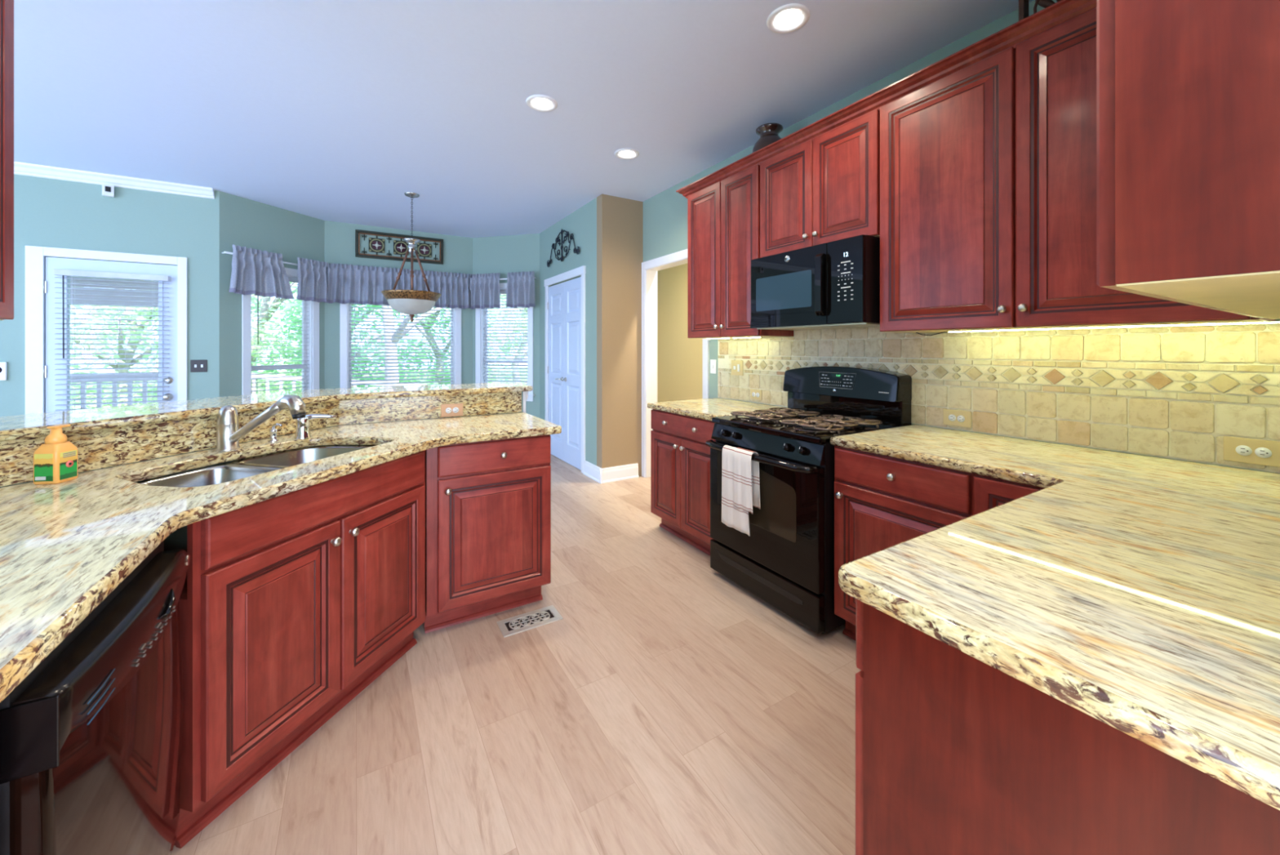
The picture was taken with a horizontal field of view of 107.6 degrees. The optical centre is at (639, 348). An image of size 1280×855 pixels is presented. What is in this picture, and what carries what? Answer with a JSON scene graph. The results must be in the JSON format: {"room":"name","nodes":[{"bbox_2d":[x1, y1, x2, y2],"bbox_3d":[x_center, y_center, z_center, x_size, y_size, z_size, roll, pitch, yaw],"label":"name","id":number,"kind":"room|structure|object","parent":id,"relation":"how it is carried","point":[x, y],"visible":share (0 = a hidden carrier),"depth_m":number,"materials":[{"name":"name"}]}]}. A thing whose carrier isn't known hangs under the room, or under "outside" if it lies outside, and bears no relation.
{"room":"kitchen","nodes":[
{"label":"kitchen","id":0,"kind":"room"},
{"bbox_2d":[0,173,219,416],"bbox_3d":[-5.821,-0.105,3.501,4.070,2.830,0.120,0,0,-31],"label":"wall","id":1,"kind":"structure","parent":0,"point":[48,212],"depth_m":4.15,"materials":[{"name":"green paint"}]},
{"bbox_2d":[0,361,7,380],"bbox_3d":[-5.204,0.180,3.785,0.100,0.150,0.032,0,0,-31],"label":"keypad","id":2,"kind":"object","parent":1,"relation":"attached to","point":[3,365],"visible":1,"depth_m":3.80,"materials":[{"name":"white plastic"}]},
{"bbox_2d":[25,245,187,414],"bbox_3d":[-4.657,0.228,4.122,0.985,2.165,0.107,0,0,-31],"label":"door","id":3,"kind":"structure","parent":1,"relation":"in","point":[36,286],"depth_m":3.99,"materials":[{"name":"white paint"}]},
{"bbox_2d":[102,183,114,197],"bbox_3d":[-4.657,-1.385,4.099,0.064,0.100,0.070,0,0,42],"label":"sensor","id":4,"kind":"object","parent":1,"relation":"attached to","point":[108,190],"visible":1,"depth_m":4.08,"materials":[{"name":"white plastic"}]},
{"bbox_2d":[53,268,170,411],"bbox_3d":[-4.618,0.150,4.112,0.700,1.640,0.070,0,0,-31],"label":"door blind","id":5,"kind":"object","parent":1,"relation":"attached to","point":[63,273],"visible":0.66,"depth_m":4.09,"materials":[{"name":"white plastic"}]},
{"bbox_2d":[13,161,214,199],"bbox_3d":[-5.785,-1.478,3.408,4.035,0.085,0.075,0,0,-31],"label":"trim","id":6,"kind":"structure","parent":1,"relation":"attached to","point":[20,168],"depth_m":4.10,"materials":[{"name":"white paint"}]},
{"bbox_2d":[190,360,207,372],"bbox_3d":[-4.170,0.160,4.423,0.118,0.115,0.012,0,0,-31],"label":"switch plate","id":7,"kind":"object","parent":1,"relation":"attached to","point":[196,366],"visible":1,"depth_m":4.42,"materials":[{"name":"black"}]},
{"bbox_2d":[0,391,522,487],"bbox_3d":[-1.586,0.787,2.130,0.583,1.046,2.411,0,0,31],"label":"wall","id":8,"kind":"structure","parent":0,"point":[215,464],"depth_m":1.88,"materials":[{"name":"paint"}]},
{"bbox_2d":[0,391,521,486],"bbox_3d":[-1.544,0.330,2.054,0.479,0.131,2.356,0,0,31],"label":"backsplash","id":9,"kind":"structure","parent":8,"relation":"attached to","point":[112,446],"depth_m":1.82,"materials":[{"name":"beige stone"}]},
{"bbox_2d":[440,403,462,417],"bbox_3d":[-1.091,0.355,2.719,0.120,0.074,0.010,0,0,-31],"label":"power outlet","id":10,"kind":"object","parent":9,"relation":"attached to","point":[453,409],"visible":1,"depth_m":2.72,"materials":[{"name":"brown plastic"}]},
{"bbox_2d":[445,407,451,413],"bbox_3d":[-1.106,0.355,2.706,0.034,0.034,0.003,0,0,-31],"label":"receptacle","id":11,"kind":"object","parent":10,"relation":"attached to","point":[448,410],"depth_m":2.70,"materials":[{"name":"white plastic"}]},
{"bbox_2d":[453,407,458,413],"bbox_3d":[-1.073,0.355,2.727,0.034,0.034,0.003,0,0,-31],"label":"receptacle","id":12,"kind":"object","parent":10,"relation":"attached to","point":[455,410],"depth_m":2.73,"materials":[{"name":"white plastic"}]},
{"bbox_2d":[0,382,532,441],"bbox_3d":[-1.636,0.247,2.226,0.914,0.032,2.590,0,0,31],"label":"bar","id":13,"kind":"object","parent":8,"relation":"on","point":[28,425],"visible":0.95,"depth_m":1.86,"materials":[{"name":"beige stone"}]},
{"bbox_2d":[219,191,324,396],"bbox_3d":[-3.944,-0.105,5.052,0.120,2.830,1.110,0,0,17],"label":"wall","id":14,"kind":"structure","parent":0,"point":[243,222],"depth_m":4.71,"materials":[{"name":"green paint"}]},
{"bbox_2d":[241,267,319,395],"bbox_3d":[-3.907,-0.098,5.088,0.170,1.575,0.850,0,0,17],"label":"window","id":15,"kind":"structure","parent":14,"relation":"in","point":[313,312],"depth_m":5.38,"materials":[{"name":"white paint"}]},
{"bbox_2d":[251,276,309,393],"bbox_3d":[-3.903,-0.105,5.087,0.070,1.381,0.624,0,0,17],"label":"window blind","id":16,"kind":"object","parent":15,"relation":"attached to","point":[291,279],"visible":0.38,"depth_m":5.06,"materials":[{"name":"white plastic"}]},
{"bbox_2d":[324,220,472,388],"bbox_3d":[-3.044,-0.105,6.025,1.725,2.830,0.120,0,0,-31],"label":"wall","id":17,"kind":"structure","parent":0,"point":[339,237],"depth_m":5.81,"materials":[{"name":"green paint"}]},
{"bbox_2d":[221,251,536,279],"bbox_3d":[-2.856,-0.925,5.594,3.131,0.017,0.782,0,0,-31],"label":"curtain rod","id":18,"kind":"object","parent":17,"relation":"attached to","point":[227,252],"visible":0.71,"depth_m":5.05,"materials":[{"name":"white paint"}]},
{"bbox_2d":[229,244,293,298],"bbox_3d":[-3.832,-0.771,4.752,0.091,0.475,0.620,0,0,17],"label":"window valance","id":19,"kind":"object","parent":18,"relation":"hanging from","point":[256,272],"visible":1,"depth_m":4.73,"materials":[{"name":"purple fabric"}]},
{"bbox_2d":[297,257,500,309],"bbox_3d":[-2.863,-0.771,5.763,2.186,0.475,0.357,0,0,-31],"label":"window valance","id":20,"kind":"object","parent":18,"relation":"hanging from","point":[317,281],"visible":0.85,"depth_m":5.72,"materials":[{"name":"purple fabric"}]},
{"bbox_2d":[506,271,534,307],"bbox_3d":[-1.558,-0.771,6.073,0.383,0.474,0.090,0,0,15],"label":"window valance","id":21,"kind":"object","parent":18,"relation":"hanging from","point":[520,291],"visible":1,"depth_m":6.08,"materials":[{"name":"purple fabric"}]},
{"bbox_2d":[355,229,443,264],"bbox_3d":[-3.032,-1.285,5.942,0.996,0.330,0.030,0,0,-31],"label":"wall plaque","id":22,"kind":"object","parent":17,"relation":"attached to","point":[376,245],"visible":0.95,"depth_m":5.91,"materials":[{"name":"black metal"}]},
{"bbox_2d":[339,302,461,388],"bbox_3d":[-3.029,-0.048,6.005,1.420,1.675,0.170,0,0,-31],"label":"window","id":23,"kind":"structure","parent":17,"relation":"in","point":[344,312],"depth_m":5.73,"materials":[{"name":"white paint"}]},
{"bbox_2d":[349,302,453,387],"bbox_3d":[-3.026,-0.056,6.001,1.194,1.481,0.070,0,0,-31],"label":"window blind","id":24,"kind":"object","parent":23,"relation":"attached to","point":[354,306],"visible":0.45,"depth_m":5.98,"materials":[{"name":"white plastic"}]},
{"bbox_2d":[472,233,539,417],"bbox_3d":[-1.791,-0.105,6.341,1.064,2.830,0.120,0,0,15],"label":"wall","id":25,"kind":"structure","parent":0,"point":[503,255],"depth_m":6.25,"materials":[{"name":"green paint"}]},
{"bbox_2d":[475,282,534,401],"bbox_3d":[-1.814,-0.098,6.321,0.900,1.575,0.170,0,0,15],"label":"window","id":26,"kind":"structure","parent":25,"relation":"in","point":[479,330],"depth_m":6.36,"materials":[{"name":"white paint"}]},
{"bbox_2d":[483,289,527,384],"bbox_3d":[-1.815,-0.105,6.317,0.674,1.381,0.070,0,0,15],"label":"window blind","id":27,"kind":"object","parent":26,"relation":"attached to","point":[501,291],"visible":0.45,"depth_m":6.32,"materials":[{"name":"white plastic"}]},
{"bbox_2d":[171,453,861,854],"bbox_3d":[-1.155,1.370,1.329,9.800,0.120,9.870,0,0,-31],"label":"floor","id":28,"kind":"structure","parent":0,"point":[670,708],"depth_m":1.59,"materials":[{"name":"brown wood"}]},
{"bbox_2d":[0,540,190,854],"bbox_3d":[-1.224,0.880,0.766,0.630,0.860,0.602,0,0,-31],"label":"dishwasher","id":29,"kind":"object","parent":28,"relation":"on","point":[91,738],"visible":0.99,"depth_m":0.80,"materials":[{"name":"black metal"}]},
{"bbox_2d":[173,449,425,848],"bbox_3d":[-1.325,0.873,1.712,0.652,0.874,0.884,0,0,14],"label":"base cabinet","id":30,"kind":"object","parent":28,"relation":"on","point":[292,604],"visible":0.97,"depth_m":1.45,"materials":[{"name":"brown wood"}]},
{"bbox_2d":[0,412,561,702],"bbox_3d":[-1.188,0.415,1.346,1.452,0.038,3.232,0,0,3],"label":"countertop","id":31,"kind":"structure","parent":30,"relation":"on","point":[65,547],"depth_m":1.17,"materials":[{"name":"beige stone"}]},
{"bbox_2d":[33,424,77,484],"bbox_3d":[-1.743,0.312,1.397,0.067,0.167,0.066,0,0,-7],"label":"soap bottle","id":32,"kind":"object","parent":31,"relation":"on","point":[55,460],"visible":1,"depth_m":1.38,"materials":[{"name":"orange plastic"}]},
{"bbox_2d":[66,460,73,466],"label":"flower","id":33,"kind":"object","parent":32,"relation":"on","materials":[{"name":"pink paper"}]},
{"bbox_2d":[137,444,376,551],"bbox_3d":[-1.359,0.540,1.752,0.508,0.204,0.817,0,0,15],"label":"double sink","id":34,"kind":"object","parent":31,"relation":"in","point":[239,468],"visible":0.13,"depth_m":1.75,"materials":[{"name":"silver metal"}]},
{"bbox_2d":[214,394,306,450],"bbox_3d":[-1.472,0.285,1.818,0.413,0.222,0.076,0,0,14],"label":"kitchen faucet","id":35,"kind":"object","parent":31,"relation":"on","point":[228,433],"visible":1,"depth_m":1.82,"materials":[{"name":"silver metal"}]},
{"bbox_2d":[267,422,282,442],"bbox_3d":[-1.560,0.356,1.998,0.064,0.080,0.036,0,0,33],"label":"soap dispenser","id":36,"kind":"object","parent":31,"relation":"on","point":[273,431],"visible":1,"depth_m":2.00,"materials":[{"name":"silver metal"}]},
{"bbox_2d":[294,413,336,439],"bbox_3d":[-1.460,0.344,2.108,0.156,0.105,0.060,0,0,-31],"label":"lever","id":37,"kind":"object","parent":31,"relation":"on","point":[302,424],"visible":0.91,"depth_m":2.07,"materials":[{"name":"silver metal"}]},
{"bbox_2d":[422,434,551,633],"bbox_3d":[-0.847,0.873,2.482,0.583,0.874,0.627,0,0,-31],"label":"base cabinet","id":38,"kind":"object","parent":28,"relation":"on","point":[488,503],"visible":0.98,"depth_m":2.23,"materials":[{"name":"brown wood"}]},
{"bbox_2d":[522,391,528,412],"bbox_3d":[-0.758,0.787,3.025,0.034,1.046,0.130,0,0,-31],"label":"end post","id":39,"kind":"object","parent":28,"relation":"on","point":[525,393],"visible":0.08,"depth_m":2.96,"materials":[{"name":"white paint"}]},
{"bbox_2d":[496,604,562,636],"bbox_3d":[-0.531,1.307,2.256,0.284,0.007,0.136,0,0,-31],"label":"floor vent","id":40,"kind":"object","parent":28,"relation":"in","point":[512,625],"visible":1,"depth_m":2.25,"materials":[{"name":"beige metal"}]},
{"bbox_2d":[650,408,715,555],"bbox_3d":[0.549,0.873,3.270,0.712,0.874,0.755,0,0,-31],"label":"base cabinet","id":41,"kind":"object","parent":28,"relation":"on","point":[680,455],"visible":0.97,"depth_m":3.10,"materials":[{"name":"brown wood"}]},
{"bbox_2d":[647,397,786,420],"bbox_3d":[0.546,0.415,3.292,0.685,0.038,0.795,0,0,-31],"label":"countertop","id":42,"kind":"structure","parent":41,"relation":"on","point":[704,408],"depth_m":3.24,"materials":[{"name":"beige stone"}]},
{"bbox_2d":[705,365,911,633],"bbox_3d":[0.894,0.706,2.587,0.811,1.208,0.755,0,0,-31],"label":"gas range","id":43,"kind":"object","parent":28,"relation":"on","point":[786,560],"visible":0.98,"depth_m":2.36,"materials":[{"name":"black metal"}]},
{"bbox_2d":[721,444,760,536],"bbox_3d":[0.520,0.729,2.446,0.065,0.424,0.244,0,0,-31],"label":"dish towel","id":44,"kind":"object","parent":43,"relation":"hanging from","point":[740,482],"visible":0.99,"depth_m":2.41,"materials":[{"name":"white fabric"}]},
{"bbox_2d":[711,407,901,444],"bbox_3d":[0.891,0.398,2.585,0.648,0.064,0.755,0,0,-31],"label":"cooktop","id":45,"kind":"object","parent":43,"relation":"in","point":[802,425],"depth_m":2.46,"materials":[{"name":"black metal"}]},
{"bbox_2d":[834,445,973,639],"bbox_3d":[1.290,0.873,2.046,0.712,0.874,0.560,0,0,-31],"label":"base cabinet","id":46,"kind":"object","parent":28,"relation":"on","point":[881,502],"visible":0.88,"depth_m":1.92,"materials":[{"name":"brown wood"}]},
{"bbox_2d":[973,473,1044,515],"bbox_3d":[1.524,0.873,1.689,0.683,0.874,0.290,0,0,-31],"label":"base cabinet","id":47,"kind":"object","parent":28,"relation":"on","point":[988,492],"visible":0.09,"depth_m":1.58,"materials":[{"name":"brown wood"}]},
{"bbox_2d":[855,598,1279,854],"bbox_3d":[0.997,0.873,0.880,1.063,0.874,0.652,0,0,-31],"label":"base cabinet","id":48,"kind":"object","parent":28,"relation":"on","point":[956,753],"visible":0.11,"depth_m":0.66,"materials":[{"name":"brown wood"}]},
{"bbox_2d":[830,424,1279,809],"bbox_3d":[1.064,0.415,1.380,1.780,0.038,1.468,0,0,-31],"label":"countertop","id":49,"kind":"structure","parent":48,"relation":"on","point":[1139,593],"depth_m":0.79,"materials":[{"name":"beige stone"}]},
{"bbox_2d":[13,0,1035,237],"bbox_3d":[-1.603,-1.595,2.068,9.800,0.150,8.400,0,0,-31],"label":"ceiling","id":50,"kind":"structure","parent":0,"point":[329,110],"depth_m":2.70,"materials":[{"name":"paint"}]},
{"bbox_2d":[381,191,441,322],"bbox_3d":[-2.243,-0.891,4.604,0.536,1.258,0.536,0,0,-31],"label":"pendant light","id":51,"kind":"object","parent":50,"relation":"hanging from","point":[411,302],"visible":1,"depth_m":4.49,"materials":[{"name":"white glass"}]},
{"bbox_2d":[525,94,557,111],"bbox_3d":[-0.607,-1.516,2.894,0.192,0.009,0.192,0,0,-31],"label":"recessed light","id":52,"kind":"object","parent":50,"relation":"in","point":[541,103],"visible":1,"depth_m":2.89,"materials":[{"name":"white paint"}]},
{"bbox_2d":[614,148,639,159],"bbox_3d":[-0.102,-1.516,3.644,0.192,0.009,0.192,0,0,-31],"label":"recessed light","id":53,"kind":"object","parent":50,"relation":"in","point":[623,153],"visible":1,"depth_m":3.64,"materials":[{"name":"white paint"}]},
{"bbox_2d":[766,3,810,33],"bbox_3d":[0.682,-1.516,2.155,0.192,0.009,0.192,0,0,-31],"label":"recessed light","id":54,"kind":"object","parent":50,"relation":"in","point":[788,18],"visible":1,"depth_m":2.15,"materials":[{"name":"white paint"}]},
{"bbox_2d":[539,197,596,465],"bbox_3d":[-0.839,-0.105,5.478,0.120,2.830,1.760,0,0,-31],"label":"wall","id":55,"kind":"structure","parent":0,"point":[582,223],"depth_m":4.96,"materials":[{"name":"green paint"}]},
{"bbox_2d":[546,229,579,266],"bbox_3d":[-0.902,-1.205,5.428,0.045,0.390,0.988,0,0,-30],"label":"wall decor","id":56,"kind":"object","parent":55,"relation":"attached to","point":[557,239],"visible":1,"depth_m":5.41,"materials":[{"name":"black metal"}]},
{"bbox_2d":[544,265,586,473],"bbox_3d":[-0.888,0.217,5.422,0.092,2.185,1.205,0,0,-31],"label":"door","id":57,"kind":"structure","parent":55,"relation":"in","point":[565,302],"depth_m":5.35,"materials":[{"name":"white paint"}]},
{"bbox_2d":[583,460,603,483],"bbox_3d":[-0.476,1.240,4.734,0.028,0.140,0.408,0,0,-31],"label":"baseboard","id":58,"kind":"structure","parent":55,"relation":"attached to","point":[591,470],"depth_m":4.73,"materials":[{"name":"white paint"}]},
{"bbox_2d":[596,194,643,475],"bbox_3d":[-0.151,-0.105,4.795,0.590,2.830,0.120,0,0,-31],"label":"wall","id":59,"kind":"structure","parent":0,"point":[620,220],"depth_m":4.69,"materials":[{"name":"beige paint"}]},
{"bbox_2d":[599,462,639,483],"bbox_3d":[-0.203,1.240,4.676,0.433,0.140,0.028,0,0,-31],"label":"baseboard","id":60,"kind":"structure","parent":59,"relation":"attached to","point":[624,472],"depth_m":4.67,"materials":[{"name":"white paint"}]},
{"bbox_2d":[657,263,702,401],"bbox_3d":[0.673,-0.105,5.143,1.160,2.830,4.300,0,0,-31],"label":"wall","id":61,"kind":"structure","parent":0,"point":[679,357],"depth_m":6.35,"materials":[{"name":"beige paint"}]},
{"bbox_2d":[643,0,1279,473],"bbox_3d":[1.208,-0.105,3.005,0.120,2.830,4.350,0,0,-31],"label":"wall","id":62,"kind":"structure","parent":0,"point":[665,213],"depth_m":3.84,"materials":[{"name":"green paint"}]},
{"bbox_2d":[641,248,709,477],"bbox_3d":[0.353,0.210,4.408,0.148,2.200,1.065,0,0,-31],"label":"trim","id":63,"kind":"structure","parent":62,"relation":"attached to","point":[650,268],"depth_m":4.78,"materials":[{"name":"white paint"}]},
{"bbox_2d":[710,359,715,373],"bbox_3d":[0.604,0.145,3.873,0.012,0.115,0.070,0,0,-31],"label":"switch plate","id":64,"kind":"object","parent":62,"relation":"attached to","point":[713,362],"visible":1,"depth_m":3.87,"materials":[{"name":"white plastic"}]},
{"bbox_2d":[687,164,793,338],"bbox_3d":[0.687,-0.637,3.395,0.357,1.107,0.765,0,0,-31],"label":"upper cabinet","id":65,"kind":"object","parent":62,"relation":"attached to","point":[723,217],"visible":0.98,"depth_m":3.27,"materials":[{"name":"brown wood"}]},
{"bbox_2d":[751,122,782,153],"bbox_3d":[0.853,-1.323,3.089,0.224,0.262,0.224,0,0,-31],"label":"ceramic vase","id":66,"kind":"object","parent":65,"relation":"on","point":[768,133],"visible":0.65,"depth_m":3.02,"materials":[{"name":"brown ceramic"}]},
{"bbox_2d":[760,108,879,257],"bbox_3d":[1.093,-0.876,2.724,0.357,0.628,0.800,0,0,-31],"label":"upper cabinet","id":67,"kind":"object","parent":62,"relation":"attached to","point":[824,188],"visible":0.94,"depth_m":2.58,"materials":[{"name":"brown wood"}]},
{"bbox_2d":[750,234,879,330],"bbox_3d":[1.044,-0.341,2.696,0.450,0.434,0.760,0,0,-31],"label":"microwave oven","id":68,"kind":"object","parent":67,"relation":"attached to","point":[835,284],"visible":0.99,"depth_m":2.47,"materials":[{"name":"black"}]},
{"bbox_2d":[717,323,1279,472],"bbox_3d":[1.423,0.131,2.519,0.015,0.530,3.036,0,0,-31],"label":"tile backsplash","id":69,"kind":"structure","parent":62,"relation":"attached to","point":[1166,392],"depth_m":1.91,"materials":[{"name":"tile"}]},
{"bbox_2d":[731,360,743,375],"bbox_3d":[0.748,0.145,3.610,0.010,0.115,0.130,0,0,-31],"label":"switch plate","id":70,"kind":"object","parent":69,"relation":"attached to","point":[737,366],"visible":1,"depth_m":3.60,"materials":[{"name":"beige plastic"}]},
{"bbox_2d":[750,388,761,399],"bbox_3d":[0.852,0.335,3.439,0.010,0.075,0.110,0,0,-31],"label":"power outlet","id":71,"kind":"object","parent":69,"relation":"attached to","point":[756,394],"visible":1,"depth_m":3.43,"materials":[{"name":"beige plastic"}]},
{"bbox_2d":[942,408,971,427],"bbox_3d":[1.549,0.338,2.288,0.010,0.078,0.125,0,0,-31],"label":"power outlet","id":72,"kind":"object","parent":69,"relation":"attached to","point":[950,417],"visible":1,"depth_m":2.29,"materials":[{"name":"beige plastic"}]},
{"bbox_2d":[948,413,955,421],"bbox_3d":[1.536,0.338,2.304,0.003,0.034,0.034,0,0,-31],"label":"receptacle","id":73,"kind":"object","parent":72,"relation":"attached to","point":[952,417],"depth_m":2.30,"materials":[{"name":"white plastic"}]},
{"bbox_2d":[956,415,964,422],"bbox_3d":[1.557,0.338,2.270,0.003,0.034,0.034,0,0,-31],"label":"receptacle","id":74,"kind":"object","parent":72,"relation":"attached to","point":[959,418],"depth_m":2.27,"materials":[{"name":"white plastic"}]},
{"bbox_2d":[1222,435,1279,466],"bbox_3d":[2.007,0.335,1.531,0.010,0.082,0.125,0,0,-31],"label":"power outlet","id":75,"kind":"object","parent":69,"relation":"attached to","point":[1251,451],"visible":1,"depth_m":1.53,"materials":[{"name":"beige plastic"}]},
{"bbox_2d":[1235,444,1252,455],"bbox_3d":[1.995,0.335,1.547,0.003,0.034,0.034,0,0,-31],"label":"receptacle","id":76,"kind":"object","parent":75,"relation":"attached to","point":[1240,450],"depth_m":1.55,"materials":[{"name":"white plastic"}]},
{"bbox_2d":[1254,447,1271,457],"bbox_3d":[2.015,0.335,1.513,0.003,0.034,0.034,0,0,-31],"label":"receptacle","id":77,"kind":"object","parent":75,"relation":"attached to","point":[1260,452],"depth_m":1.51,"materials":[{"name":"white plastic"}]},
{"bbox_2d":[880,8,1275,333],"bbox_3d":[1.595,-0.637,1.896,0.357,1.107,1.135,0,0,-31],"label":"upper cabinet","id":78,"kind":"object","parent":62,"relation":"attached to","point":[988,168],"visible":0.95,"depth_m":1.86,"materials":[{"name":"brown wood"}]},
{"bbox_2d":[675,0,1096,198],"bbox_3d":[1.163,-1.210,2.593,0.380,0.064,2.772,0,0,-31],"label":"crown molding","id":79,"kind":"structure","parent":78,"relation":"attached to","point":[1064,11],"depth_m":2.11,"materials":[{"name":"brown wood"}]},
{"bbox_2d":[915,331,948,335],"bbox_3d":[1.423,-0.075,2.283,0.005,0.020,0.151,0,0,-31],"label":"cable","id":80,"kind":"object","parent":78,"relation":"attached to","point":[943,331],"visible":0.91,"depth_m":2.28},
{"bbox_2d":[1018,0,1061,21],"bbox_3d":[1.667,-1.317,1.711,0.075,0.250,0.460,0,0,-31],"label":"decoration","id":81,"kind":"object","parent":78,"relation":"on","point":[1023,4],"visible":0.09,"depth_m":1.89,"materials":[{"name":"black metal"}]},
{"bbox_2d":[948,320,1279,332],"bbox_3d":[1.778,-0.083,1.697,0.012,0.006,1.220,0,0,-31],"label":"light","id":82,"kind":"object","parent":78,"relation":"attached to","point":[1268,322],"visible":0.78,"depth_m":1.68,"materials":[{"name":"white plastic"}]},
{"bbox_3d":[-1.315,-0.105,-0.241,0.120,2.830,3.350,0,0,-31],"label":"wall","id":83,"kind":"structure","parent":0,"visible":0},
{"bbox_2d":[0,0,13,319],"bbox_3d":[-1.721,-0.637,0.895,0.357,1.107,0.955,0,0,-31],"label":"upper cabinet","id":84,"kind":"object","parent":83,"relation":"attached to","point":[6,6],"visible":1,"depth_m":1.34,"materials":[{"name":"brown wood"}]},
{"bbox_3d":[1.512,-0.105,0.717,1.730,2.830,0.120,0,0,-31],"label":"wall","id":85,"kind":"structure","parent":0,"visible":0},
{"bbox_2d":[1096,0,1279,319],"bbox_3d":[1.268,-0.637,0.857,1.332,1.107,0.362,0,0,-31],"label":"upper cabinet","id":86,"kind":"object","parent":85,"relation":"attached to","point":[1188,91],"visible":1,"depth_m":0.57,"materials":[{"name":"brown wood"}]},
{"label":"outside","id":87,"kind":"structure","parent":0,"visible":0},
{"bbox_2d":[70,366,527,407],"bbox_3d":[-17.328,2.410,28.612,80.000,0.200,53.100,0,0,-31],"label":"ground","id":88,"kind":"structure","parent":87,"point":[373,375],"depth_m":38.90,"materials":[{"name":"green plant"}]},
{"bbox_2d":[70,286,125,373],"bbox_3d":[-10.822,-0.674,6.830,4.244,5.989,3.984,0,0,-10],"label":"leafy tree","id":89,"kind":"object","parent":88,"relation":"on","point":[95,307],"visible":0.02,"depth_m":8.20,"materials":[{"name":"green plant"}]},
{"bbox_2d":[70,288,269,408],"bbox_3d":[-9.348,-0.413,8.640,3.969,5.466,4.315,0,0,25],"label":"outdoor view","id":90,"kind":"object","parent":88,"relation":"on","point":[113,312],"visible":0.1,"depth_m":8.24,"materials":[{"name":"green plant"}]},
{"bbox_2d":[73,281,364,394],"bbox_3d":[-7.765,-0.540,9.294,4.059,5.731,3.609,0,0,-31],"label":"leafy tree","id":91,"kind":"object","parent":88,"relation":"on","point":[255,353],"visible":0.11,"depth_m":9.04,"materials":[{"name":"green plant"}]},
{"bbox_2d":[251,373,426,394],"bbox_3d":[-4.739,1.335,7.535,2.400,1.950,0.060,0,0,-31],"label":"deck railing","id":92,"kind":"object","parent":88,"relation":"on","point":[263,375],"visible":0.11,"depth_m":7.11,"materials":[{"name":"white paint"}]},
{"bbox_2d":[251,290,431,392],"bbox_3d":[-6.118,-0.721,9.945,3.566,6.099,3.600,0,0,-31],"label":"leafy tree","id":93,"kind":"object","parent":88,"relation":"on","point":[297,333],"visible":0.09,"depth_m":9.31,"materials":[{"name":"green plant"}]},
{"bbox_2d":[382,305,443,382],"bbox_3d":[-4.515,-1.156,8.563,3.611,6.959,3.014,0,0,-31],"label":"leafy tree","id":94,"kind":"object","parent":88,"relation":"on","point":[383,306],"visible":0.02,"depth_m":8.45,"materials":[{"name":"green plant"}]},
{"bbox_2d":[360,307,519,386],"bbox_3d":[-4.902,-0.523,11.112,4.253,5.698,3.977,0,0,-31],"label":"leafy tree","id":95,"kind":"object","parent":88,"relation":"on","point":[448,308],"visible":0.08,"depth_m":11.01,"materials":[{"name":"green plant"}]},
{"bbox_2d":[434,293,527,383],"bbox_3d":[-2.925,-0.395,11.178,3.713,5.435,3.540,0,0,-22],"label":"leafy tree","id":96,"kind":"object","parent":88,"relation":"on","point":[501,296],"visible":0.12,"depth_m":10.87,"materials":[{"name":"green plant"}]},
{"bbox_3d":[-6.679,1.835,4.770,3.915,0.950,2.920,0,0,-31],"label":"deck","id":97,"kind":"object","parent":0,"visible":0},
{"bbox_2d":[70,276,158,307],"bbox_3d":[-6.845,0.185,4.739,3.600,2.350,3.000,0,0,-31],"label":"porch roof","id":98,"kind":"structure","parent":97,"relation":"on","point":[72,281],"depth_m":6.08,"materials":[{"name":"white paint"}]},
{"bbox_2d":[70,373,158,408],"bbox_3d":[-7.438,0.805,5.912,3.800,0.950,0.100,0,0,-31],"label":"deck railing","id":99,"kind":"object","parent":97,"relation":"on","point":[77,376],"visible":0.09,"depth_m":6.17,"materials":[{"name":"white paint"}]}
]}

